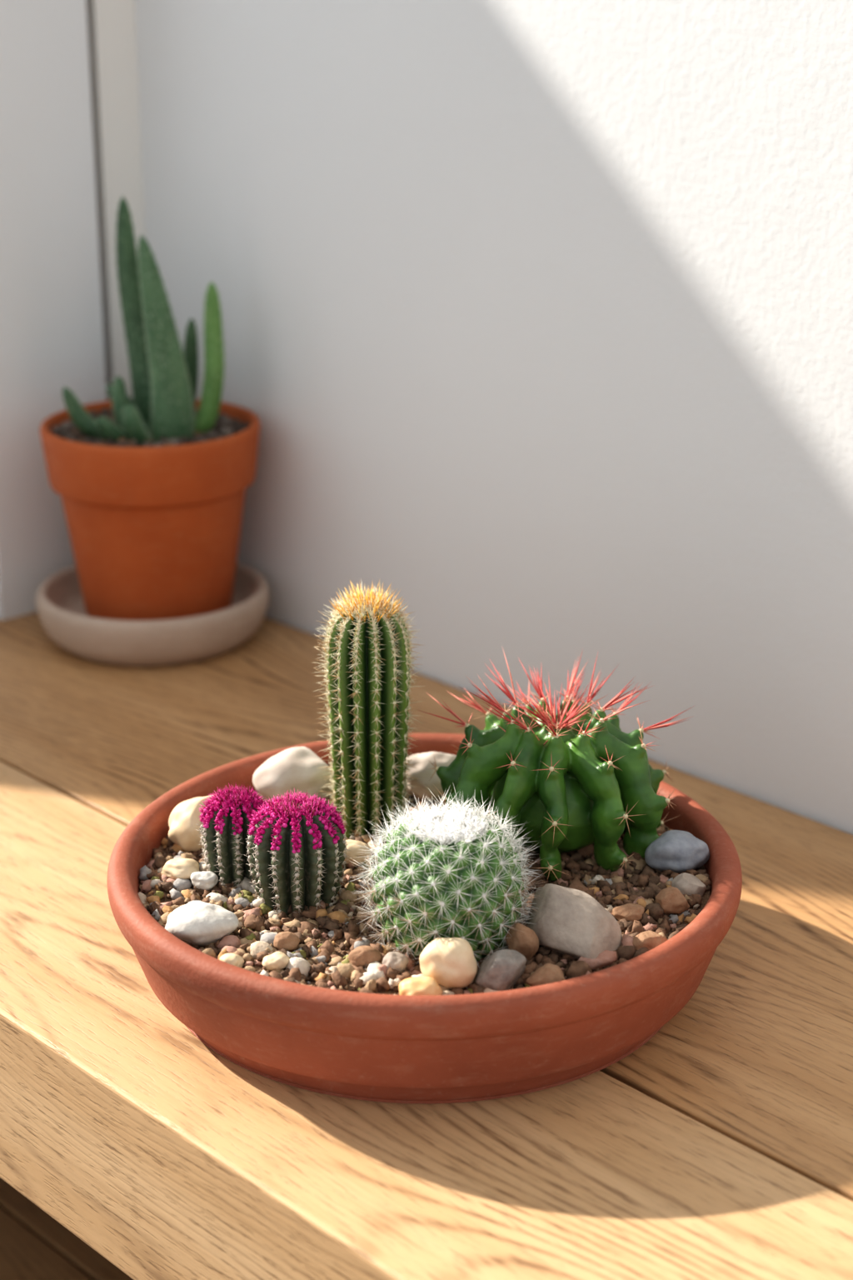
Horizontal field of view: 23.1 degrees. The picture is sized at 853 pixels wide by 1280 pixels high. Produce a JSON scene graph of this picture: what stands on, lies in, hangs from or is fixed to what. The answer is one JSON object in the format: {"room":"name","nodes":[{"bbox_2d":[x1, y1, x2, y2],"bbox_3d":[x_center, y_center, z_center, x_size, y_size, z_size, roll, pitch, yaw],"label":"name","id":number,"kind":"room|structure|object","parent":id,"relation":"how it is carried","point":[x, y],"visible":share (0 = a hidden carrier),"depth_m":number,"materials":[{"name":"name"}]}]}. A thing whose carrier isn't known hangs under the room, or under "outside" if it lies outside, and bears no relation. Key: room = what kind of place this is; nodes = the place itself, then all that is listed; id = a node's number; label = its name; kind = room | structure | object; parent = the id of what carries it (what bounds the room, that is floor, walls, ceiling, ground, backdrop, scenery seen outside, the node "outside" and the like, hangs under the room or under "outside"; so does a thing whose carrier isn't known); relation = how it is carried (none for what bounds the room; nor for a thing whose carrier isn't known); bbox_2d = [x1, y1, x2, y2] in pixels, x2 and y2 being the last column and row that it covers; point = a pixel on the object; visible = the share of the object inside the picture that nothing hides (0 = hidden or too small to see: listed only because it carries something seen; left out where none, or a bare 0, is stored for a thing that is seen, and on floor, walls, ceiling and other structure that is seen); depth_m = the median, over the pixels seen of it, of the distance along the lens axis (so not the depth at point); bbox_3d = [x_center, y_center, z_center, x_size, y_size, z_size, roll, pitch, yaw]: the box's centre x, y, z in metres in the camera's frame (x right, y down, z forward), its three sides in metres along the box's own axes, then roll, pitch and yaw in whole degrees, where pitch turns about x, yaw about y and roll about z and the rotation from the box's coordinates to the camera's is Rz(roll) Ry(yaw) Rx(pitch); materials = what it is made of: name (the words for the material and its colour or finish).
{"room":"living room","nodes":[
{"label":"living room","id":0,"kind":"room"},
{"bbox_2d":[0,0,75,619],"bbox_3d":[-0.295,0.108,1.493,0.065,1.200,0.108,-18,26,-40],"label":"wall","id":1,"kind":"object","parent":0,"point":[36,545],"visible":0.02,"depth_m":1.34,"materials":[{"name":"paint"}]},
{"bbox_2d":[134,0,852,834],"bbox_3d":[0.912,-0.153,0.282,0.100,2.500,3.300,-18,26,-40],"label":"wall","id":2,"kind":"structure","parent":0,"point":[537,315],"depth_m":1.15,"materials":[{"name":"paint"}]},
{"bbox_2d":[50,0,106,404],"bbox_3d":[-0.228,-0.386,1.313,0.027,2.250,0.008,-18,26,-40],"label":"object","id":3,"kind":"structure","parent":2,"relation":"attached to","point":[68,17],"depth_m":1.35,"materials":[{"name":"paint"}]},
{"bbox_2d":[85,0,144,400],"bbox_3d":[-0.235,-0.526,1.335,0.031,2.500,0.100,-18,26,-40],"label":"window frame","id":4,"kind":"object","parent":2,"relation":"attached to","point":[111,23],"visible":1,"depth_m":1.37,"materials":[{"name":"paint"}]},
{"bbox_3d":[-0.033,1.347,-0.134,2.700,0.050,3.300,-18,26,-40],"label":"floor","id":5,"kind":"structure","parent":0,"visible":0},
{"bbox_2d":[0,611,852,1279],"bbox_3d":[0.346,0.599,0.780,0.417,0.750,1.996,-18,26,-40],"label":"wooden table","id":6,"kind":"object","parent":5,"relation":"on","point":[720,1147],"visible":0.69,"depth_m":0.86,"materials":[{"name":"brown wood"}]},
{"bbox_2d":[0,1177,133,1279],"bbox_3d":[0.345,0.542,0.762,0.125,0.030,1.800,-18,26,-40],"label":"shelf","id":7,"kind":"object","parent":6,"relation":"attached to","point":[65,1252],"depth_m":1.24,"materials":[{"name":"brown wood"}]},
{"bbox_2d":[35,561,269,665],"bbox_3d":[-0.177,-0.019,1.352,0.150,0.034,0.150,0,20,0],"label":"saucer","id":8,"kind":"object","parent":6,"relation":"on","point":[62,614],"visible":0.68,"depth_m":1.30,"materials":[{"name":"ceramic"}]},
{"bbox_2d":[40,399,260,620],"bbox_3d":[-0.174,-0.079,1.333,0.138,0.124,0.138,-8,21,-22],"label":"terracotta pot","id":9,"kind":"object","parent":8,"relation":"on","point":[154,527],"visible":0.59,"depth_m":1.29,"materials":[{"name":"ceramic"}]},
{"bbox_2d":[61,196,225,446],"bbox_3d":[-0.175,-0.193,1.284,0.101,0.156,0.052,0,20,0],"label":"aloe plant","id":10,"kind":"object","parent":9,"relation":"on","point":[164,377],"visible":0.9,"depth_m":1.29,"materials":[{"name":"green plant"}]},
{"bbox_2d":[107,733,742,1104],"bbox_3d":[-0.001,0.119,0.926,0.277,0.058,0.277,2,20,4],"label":"terracotta bowl","id":11,"kind":"object","parent":6,"relation":"on","point":[347,1043],"visible":0.5,"depth_m":0.82,"materials":[{"name":"ceramic"}]},
{"bbox_2d":[313,580,425,838],"bbox_3d":[-0.026,0.033,0.950,0.053,0.126,0.052,-2,20,-5],"label":"cactus","id":12,"kind":"object","parent":11,"relation":"in","point":[368,657],"visible":0.94,"depth_m":0.94,"materials":[{"name":"green plant"}]},
{"bbox_2d":[137,763,712,994],"bbox_3d":[-0.001,0.102,0.921,0.251,0.015,0.254,0,20,0],"label":"gravel","id":13,"kind":"object","parent":11,"relation":"on","point":[251,945],"visible":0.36,"depth_m":0.88,"materials":[{"name":"brown gravel"}]},
{"bbox_2d":[162,857,199,880],"bbox_3d":[-0.107,0.101,0.913,0.017,0.010,0.014,6,20,16],"label":"pebble","id":14,"kind":"object","parent":13,"relation":"on","point":[180,867],"visible":1,"depth_m":0.91,"materials":[{"name":"beige stone"}]},
{"bbox_2d":[168,795,214,852],"bbox_3d":[-0.101,0.083,0.949,0.034,0.026,0.026,-10,22,-27],"label":"pebble","id":15,"kind":"object","parent":13,"relation":"on","point":[182,832],"visible":0.44,"depth_m":0.94,"materials":[{"name":"beige stone"}]},
{"bbox_2d":[165,900,239,945],"bbox_3d":[-0.094,0.118,0.864,0.031,0.017,0.025,-6,20,-16],"label":"pebble","id":16,"kind":"object","parent":13,"relation":"on","point":[197,922],"visible":0.91,"depth_m":0.85,"materials":[{"name":"white stone"}]},
{"bbox_2d":[190,870,218,889],"bbox_3d":[-0.097,0.104,0.906,0.012,0.008,0.010,6,20,16],"label":"pebble","id":17,"kind":"object","parent":13,"relation":"on","point":[203,880],"visible":1,"depth_m":0.90,"materials":[{"name":"white stone"}]},
{"bbox_2d":[219,953,244,967],"bbox_3d":[-0.079,0.130,0.838,0.011,0.008,0.009,-8,21,-21],"label":"pebble","id":18,"kind":"object","parent":13,"relation":"on","point":[234,959],"visible":0.62,"depth_m":0.83,"materials":[{"name":"beige stone"}]},
{"bbox_2d":[195,780,269,887],"bbox_3d":[-0.083,0.086,0.915,0.035,0.048,0.035,17,25,39],"label":"cactus","id":19,"kind":"object","parent":13,"relation":"on","point":[225,818],"visible":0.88,"depth_m":0.90,"materials":[{"name":"green plant"}]},
{"bbox_2d":[262,951,289,970],"bbox_3d":[-0.061,0.130,0.839,0.011,0.007,0.009,-8,21,-21],"label":"pebble","id":20,"kind":"object","parent":13,"relation":"on","point":[277,960],"visible":1,"depth_m":0.83,"materials":[{"name":"beige stone"}]},
{"bbox_2d":[273,931,299,952],"bbox_3d":[-0.058,0.124,0.855,0.011,0.009,0.011,-2,20,-6],"label":"pebble","id":21,"kind":"object","parent":13,"relation":"on","point":[289,941],"visible":1,"depth_m":0.85,"materials":[{"name":"brown stone"}]},
{"bbox_2d":[252,746,334,802],"bbox_3d":[-0.062,0.066,0.991,0.040,0.031,0.030,-2,20,-5],"label":"rock","id":22,"kind":"object","parent":13,"relation":"on","point":[296,768],"visible":0.7,"depth_m":0.98,"materials":[{"name":"stone"}]},
{"bbox_2d":[243,790,349,915],"bbox_3d":[-0.055,0.091,0.892,0.047,0.054,0.046,-8,21,-22],"label":"cactus","id":23,"kind":"object","parent":13,"relation":"on","point":[297,846],"visible":1,"depth_m":0.88,"materials":[{"name":"green plant"}]},
{"bbox_2d":[343,839,371,866],"bbox_3d":[-0.033,0.095,0.928,0.013,0.011,0.016,13,23,33],"label":"pebble","id":24,"kind":"object","parent":13,"relation":"on","point":[354,852],"visible":0.57,"depth_m":0.92,"materials":[{"name":"beige stone"}]},
{"bbox_2d":[348,945,381,966],"bbox_3d":[-0.025,0.128,0.840,0.014,0.009,0.012,-8,21,-22],"label":"pebble","id":25,"kind":"object","parent":13,"relation":"on","point":[358,957],"visible":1,"depth_m":0.84,"materials":[{"name":"brown stone"}]},
{"bbox_2d":[382,951,409,974],"bbox_3d":[-0.013,0.130,0.835,0.012,0.010,0.010,-8,21,-22],"label":"pebble","id":26,"kind":"object","parent":13,"relation":"on","point":[396,960],"visible":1,"depth_m":0.83,"materials":[{"name":"beige stone"}]},
{"bbox_2d":[398,976,442,995],"bbox_3d":[-0.002,0.138,0.813,0.017,0.012,0.014,0,20,0],"label":"pebble","id":27,"kind":"object","parent":13,"relation":"on","point":[423,986],"visible":0.7,"depth_m":0.81,"materials":[{"name":"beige stone"}]},
{"bbox_2d":[405,751,456,804],"bbox_3d":[0.005,0.066,0.997,0.035,0.027,0.026,-2,20,-5],"label":"rock","id":28,"kind":"object","parent":13,"relation":"on","point":[424,774],"visible":0.52,"depth_m":0.99,"materials":[{"name":"stone"}]},
{"bbox_2d":[349,786,545,966],"bbox_3d":[0.009,0.100,0.855,0.085,0.075,0.085,0,20,0],"label":"cactus","id":29,"kind":"object","parent":13,"relation":"on","point":[442,872],"visible":0.94,"depth_m":0.83,"materials":[{"name":"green plant"}]},
{"bbox_2d":[419,937,477,989],"bbox_3d":[0.009,0.127,0.824,0.023,0.021,0.019,8,21,22],"label":"pebble","id":30,"kind":"object","parent":13,"relation":"on","point":[452,962],"visible":1,"depth_m":0.82,"materials":[{"name":"beige stone"}]},
{"bbox_2d":[475,949,526,990],"bbox_3d":[0.030,0.131,0.823,0.022,0.020,0.018,-10,22,-27],"label":"rock","id":31,"kind":"object","parent":13,"relation":"on","point":[501,970],"visible":0.92,"depth_m":0.82,"materials":[{"name":"grey stone"}]},
{"bbox_2d":[505,923,539,959],"bbox_3d":[0.039,0.123,0.843,0.014,0.018,0.013,-4,20,-11],"label":"rock","id":32,"kind":"object","parent":13,"relation":"on","point":[526,942],"visible":0.84,"depth_m":0.84,"materials":[{"name":"brown stone"}]},
{"bbox_2d":[525,963,565,986],"bbox_3d":[0.047,0.135,0.822,0.015,0.013,0.013,-4,20,-11],"label":"rock","id":33,"kind":"object","parent":13,"relation":"on","point":[547,973],"visible":0.65,"depth_m":0.82,"materials":[{"name":"brown stone"}]},
{"bbox_2d":[415,650,691,884],"bbox_3d":[0.058,0.055,0.940,0.121,0.098,0.112,-8,21,-20],"label":"barrel cactus","id":34,"kind":"object","parent":13,"relation":"on","point":[577,781],"visible":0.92,"depth_m":0.92,"materials":[{"name":"green plant"}]},
{"bbox_2d":[526,883,622,959],"bbox_3d":[0.059,0.118,0.853,0.040,0.034,0.032,17,26,40],"label":"rock","id":35,"kind":"object","parent":13,"relation":"on","point":[568,921],"visible":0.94,"depth_m":0.84,"materials":[{"name":"beige stone"}]},
{"bbox_2d":[611,903,644,921],"bbox_3d":[0.085,0.115,0.878,0.014,0.007,0.009,-6,20,-16],"label":"rock","id":36,"kind":"object","parent":13,"relation":"on","point":[630,912],"visible":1,"depth_m":0.88,"materials":[{"name":"brown stone"}]},
{"bbox_2d":[632,930,668,950],"bbox_3d":[0.092,0.124,0.851,0.017,0.009,0.012,-6,20,-16],"label":"rock","id":37,"kind":"object","parent":13,"relation":"on","point":[649,939],"visible":0.78,"depth_m":0.85,"materials":[{"name":"brown stone"}]},
{"bbox_2d":[655,886,689,914],"bbox_3d":[0.105,0.111,0.885,0.014,0.012,0.013,-6,20,-16],"label":"rock","id":38,"kind":"object","parent":13,"relation":"on","point":[671,899],"visible":1,"depth_m":0.88,"materials":[{"name":"brown stone"}]},
{"bbox_2d":[645,830,709,873],"bbox_3d":[0.111,0.094,0.921,0.029,0.018,0.021,-4,20,-11],"label":"pebble","id":39,"kind":"object","parent":13,"relation":"on","point":[677,851],"visible":1,"depth_m":0.92,"materials":[{"name":"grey stone"}]},
{"bbox_2d":[671,872,706,896],"bbox_3d":[0.113,0.106,0.898,0.014,0.010,0.012,-6,20,-16],"label":"rock","id":40,"kind":"object","parent":13,"relation":"on","point":[687,883],"visible":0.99,"depth_m":0.90,"materials":[{"name":"beige stone"}]}
]}

